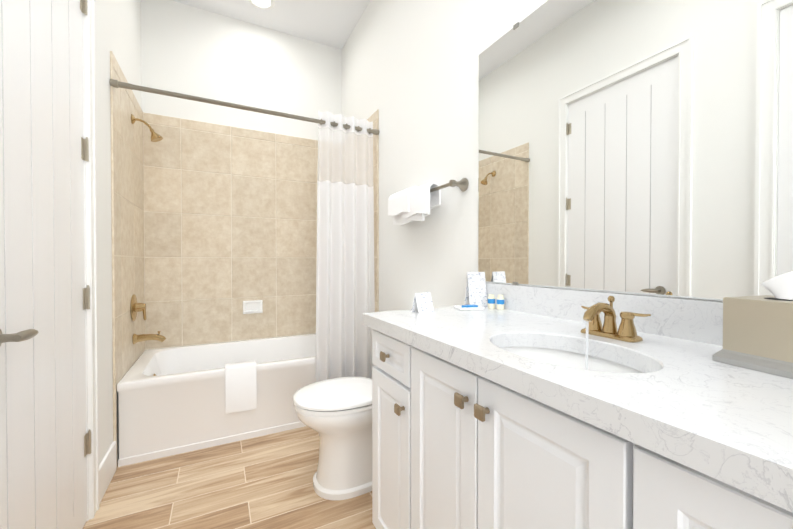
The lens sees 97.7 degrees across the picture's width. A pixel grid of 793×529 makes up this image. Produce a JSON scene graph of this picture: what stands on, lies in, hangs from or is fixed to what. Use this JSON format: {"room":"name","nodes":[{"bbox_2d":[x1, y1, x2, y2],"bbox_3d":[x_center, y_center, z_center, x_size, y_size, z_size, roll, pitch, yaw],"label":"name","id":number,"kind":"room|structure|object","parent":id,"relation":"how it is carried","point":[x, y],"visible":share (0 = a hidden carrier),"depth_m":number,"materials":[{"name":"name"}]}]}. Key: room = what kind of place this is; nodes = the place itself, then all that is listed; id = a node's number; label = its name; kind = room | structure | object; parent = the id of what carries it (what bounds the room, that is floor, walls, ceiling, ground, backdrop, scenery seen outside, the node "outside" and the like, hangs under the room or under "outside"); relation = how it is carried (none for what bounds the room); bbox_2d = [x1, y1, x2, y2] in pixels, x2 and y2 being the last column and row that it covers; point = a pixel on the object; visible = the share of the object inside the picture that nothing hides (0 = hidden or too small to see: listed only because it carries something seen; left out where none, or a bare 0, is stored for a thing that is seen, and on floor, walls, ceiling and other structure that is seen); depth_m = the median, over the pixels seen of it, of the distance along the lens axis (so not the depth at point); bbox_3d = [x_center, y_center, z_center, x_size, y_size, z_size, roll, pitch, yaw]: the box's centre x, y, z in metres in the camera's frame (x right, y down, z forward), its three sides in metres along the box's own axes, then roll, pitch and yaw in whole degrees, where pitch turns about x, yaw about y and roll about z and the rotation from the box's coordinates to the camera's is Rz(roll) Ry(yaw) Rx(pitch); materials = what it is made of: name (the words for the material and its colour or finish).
{"room":"bathroom","nodes":[
{"label":"bathroom","id":0,"kind":"room"},
{"bbox_2d":[82,0,141,520],"bbox_3d":[-1.037,-0.443,0.758,0.160,3.065,4.176,0,1,-27],"label":"wall","id":1,"kind":"structure","parent":0,"point":[118,28],"depth_m":1.72,"materials":[{"name":"white paint"}]},
{"bbox_2d":[0,0,90,528],"bbox_3d":[-1.119,-0.103,1.119,0.102,2.362,0.767,0,1,-27],"label":"closet door","id":2,"kind":"structure","parent":1,"relation":"in","point":[45,443],"depth_m":1.10,"materials":[{"name":"white paint"}]},
{"bbox_2d":[84,0,98,519],"bbox_3d":[-1.118,-0.138,1.115,0.019,2.448,0.916,0,1,-27],"label":"door frame","id":3,"kind":"structure","parent":1,"relation":"attached to","point":[91,243],"depth_m":1.48,"materials":[{"name":"white paint"}]},
{"bbox_2d":[99,441,115,503],"bbox_3d":[-0.767,1.016,0.439,0.014,0.155,3.096,0,1,-27],"label":"baseboard","id":4,"kind":"structure","parent":1,"relation":"attached to","point":[107,468],"depth_m":1.67,"materials":[{"name":"white paint"}]},
{"bbox_2d":[110,51,149,467],"bbox_3d":[-1.661,-0.018,2.168,0.014,2.181,0.810,0,1,-27],"label":"tiled wall","id":5,"kind":"structure","parent":1,"relation":"attached to","point":[128,140],"depth_m":2.05,"materials":[{"name":"beige tile"}]},
{"bbox_2d":[130,294,146,320],"bbox_3d":[-1.641,0.275,2.222,0.076,0.172,0.172,0,1,-27],"label":"shower valve","id":6,"kind":"object","parent":5,"relation":"attached to","point":[135,306],"visible":1,"depth_m":2.19,"materials":[{"name":"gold metal"}]},
{"bbox_2d":[131,114,162,141],"bbox_3d":[-1.602,-0.873,2.231,0.164,0.156,0.072,0,1,-27],"label":"shower head","id":7,"kind":"object","parent":5,"relation":"attached to","point":[156,137],"visible":0.98,"depth_m":2.23},
{"bbox_2d":[132,331,165,343],"bbox_3d":[-1.597,0.473,2.247,0.175,0.076,0.070,0,1,-27],"label":"tub spout","id":8,"kind":"object","parent":5,"relation":"attached to","point":[144,337],"visible":1,"depth_m":2.23,"materials":[{"name":"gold metal"}]},
{"bbox_2d":[110,79,378,381],"bbox_3d":[-0.797,-0.021,2.136,1.522,1.992,0.094,0,1,-27],"label":"shower curtain","id":9,"kind":"object","parent":1,"relation":"attached to","point":[345,297],"visible":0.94,"depth_m":2.36,"materials":[{"name":"white fabric"}]},
{"bbox_2d":[83,426,375,528],"bbox_3d":[-0.288,1.136,1.159,1.924,0.100,4.336,0,1,-27],"label":"floor","id":10,"kind":"structure","parent":0,"point":[263,482],"depth_m":1.64,"materials":[{"name":"brown wood"}]},
{"bbox_2d":[117,333,315,466],"bbox_3d":[-1.000,0.849,2.540,1.500,0.445,0.798,0,1,-27],"label":"bathtub","id":11,"kind":"object","parent":10,"relation":"on","point":[171,400],"visible":0.65,"depth_m":2.08,"materials":[{"name":"white ceramic"}]},
{"bbox_2d":[225,360,256,413],"bbox_3d":[-0.969,0.754,2.155,0.172,0.279,0.120,0,1,-27],"label":"towel","id":12,"kind":"object","parent":11,"relation":"on","point":[240,388],"visible":0.98,"depth_m":2.10,"materials":[{"name":"white fabric"}]},
{"bbox_2d":[293,310,398,499],"bbox_3d":[-0.162,0.678,1.778,0.713,0.802,0.454,0,1,-27],"label":"toilet","id":13,"kind":"object","parent":10,"relation":"on","point":[335,414],"visible":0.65,"depth_m":1.61,"materials":[{"name":"white ceramic"}]},
{"bbox_2d":[362,283,792,528],"bbox_3d":[0.580,0.590,0.514,0.559,1.004,1.996,0,1,-27],"label":"bathroom vanity","id":14,"kind":"object","parent":10,"relation":"on","point":[514,414],"visible":1,"depth_m":0.66,"materials":[{"name":"white paint"}]},
{"bbox_2d":[411,292,433,312],"bbox_3d":[0.099,0.142,1.300,0.075,0.072,0.044,0,1,-35],"label":"tent card","id":15,"kind":"object","parent":14,"relation":"on","point":[422,303],"visible":1,"depth_m":1.29,"materials":[{"name":"white paper"}]},
{"bbox_2d":[453,304,484,310],"bbox_3d":[0.286,0.169,1.374,0.104,0.016,0.072,0,1,-11],"label":"soap tray","id":16,"kind":"object","parent":14,"relation":"on","point":[467,307],"visible":1,"depth_m":1.35,"materials":[{"name":"white ceramic"}]},
{"bbox_2d":[465,272,487,306],"bbox_3d":[0.334,0.103,1.454,0.085,0.145,0.044,0,1,-19],"label":"tent card","id":17,"kind":"object","parent":14,"relation":"on","point":[476,293],"visible":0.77,"depth_m":1.45,"materials":[{"name":"white paper"}]},
{"bbox_2d":[488,294,503,309],"bbox_3d":[0.394,0.147,1.371,0.066,0.059,0.029,0,1,37],"label":"toiletry bottles","id":18,"kind":"object","parent":14,"relation":"on","point":[491,301],"visible":1,"depth_m":1.36,"materials":[{"name":"beige plastic"}]},
{"bbox_2d":[581,296,650,369],"bbox_3d":[0.508,0.182,0.861,0.123,0.205,0.173,0,1,-27],"label":"faucet","id":19,"kind":"object","parent":14,"relation":"on","point":[626,331],"visible":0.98,"depth_m":0.84,"materials":[{"name":"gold metal"}]},
{"bbox_2d":[712,271,792,378],"bbox_3d":[0.704,0.096,0.615,0.154,0.177,0.154,0,1,-18],"label":"tissue box","id":20,"kind":"object","parent":14,"relation":"on","point":[757,333],"visible":1,"depth_m":0.61,"materials":[{"name":"beige"}]},
{"bbox_2d":[141,0,341,139],"bbox_3d":[-1.216,-0.466,2.946,1.764,3.065,0.120,0,1,-27],"label":"wall","id":21,"kind":"structure","parent":0,"point":[192,50],"depth_m":2.81,"materials":[{"name":"white paint"}]},
{"bbox_2d":[146,113,317,348],"bbox_3d":[-1.186,-0.225,2.887,1.522,1.785,0.013,0,1,-27],"label":"tiled wall","id":22,"kind":"structure","parent":21,"relation":"attached to","point":[213,227],"depth_m":2.79,"materials":[{"name":"beige tile"}]},
{"bbox_2d":[243,300,262,313],"bbox_3d":[-1.188,0.353,2.868,0.152,0.108,0.034,0,1,-27],"label":"soap dish","id":23,"kind":"object","parent":22,"relation":"attached to","point":[252,306],"visible":1,"depth_m":2.88,"materials":[{"name":"white ceramic"}]},
{"bbox_2d":[173,0,369,49],"bbox_3d":[-0.288,-2.029,1.126,1.924,0.100,4.336,0,1,-27],"label":"ceiling","id":24,"kind":"structure","parent":0,"point":[332,23],"depth_m":2.78,"materials":[{"name":"white paint"}]},
{"bbox_2d":[248,0,274,9],"bbox_3d":[-1.019,-1.990,2.609,0.196,0.009,0.196,0,1,-27],"label":"recessed light","id":25,"kind":"object","parent":24,"relation":"in","point":[268,4],"visible":1,"depth_m":2.64,"materials":[{"name":"white paint"}]},
{"bbox_2d":[342,0,722,365],"bbox_3d":[0.443,-0.451,1.519,0.120,3.065,4.176,0,1,-27],"label":"wall","id":26,"kind":"structure","parent":0,"point":[410,70],"depth_m":1.92,"materials":[{"name":"white paint"}]},
{"bbox_2d":[367,109,378,311],"bbox_3d":[-0.320,-0.026,2.857,0.013,2.182,0.810,0,1,-27],"label":"tiled wall","id":27,"kind":"structure","parent":26,"relation":"attached to","point":[374,117],"depth_m":2.51,"materials":[{"name":"beige tile"}]},
{"bbox_2d":[388,178,468,224],"bbox_3d":[0.128,-0.326,1.867,0.122,0.201,0.664,0,1,-27],"label":"towel rail","id":28,"kind":"object","parent":26,"relation":"attached to","point":[413,203],"visible":1,"depth_m":1.81,"materials":[{"name":"white fabric"}]},
{"bbox_2d":[478,0,792,300],"bbox_3d":[0.788,-0.417,0.705,0.008,1.005,1.864,0,1,-27],"label":"mirror","id":29,"kind":"object","parent":26,"relation":"attached to","point":[643,147],"visible":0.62,"depth_m":0.94,"materials":[{"name":"clear glass"}]}
]}

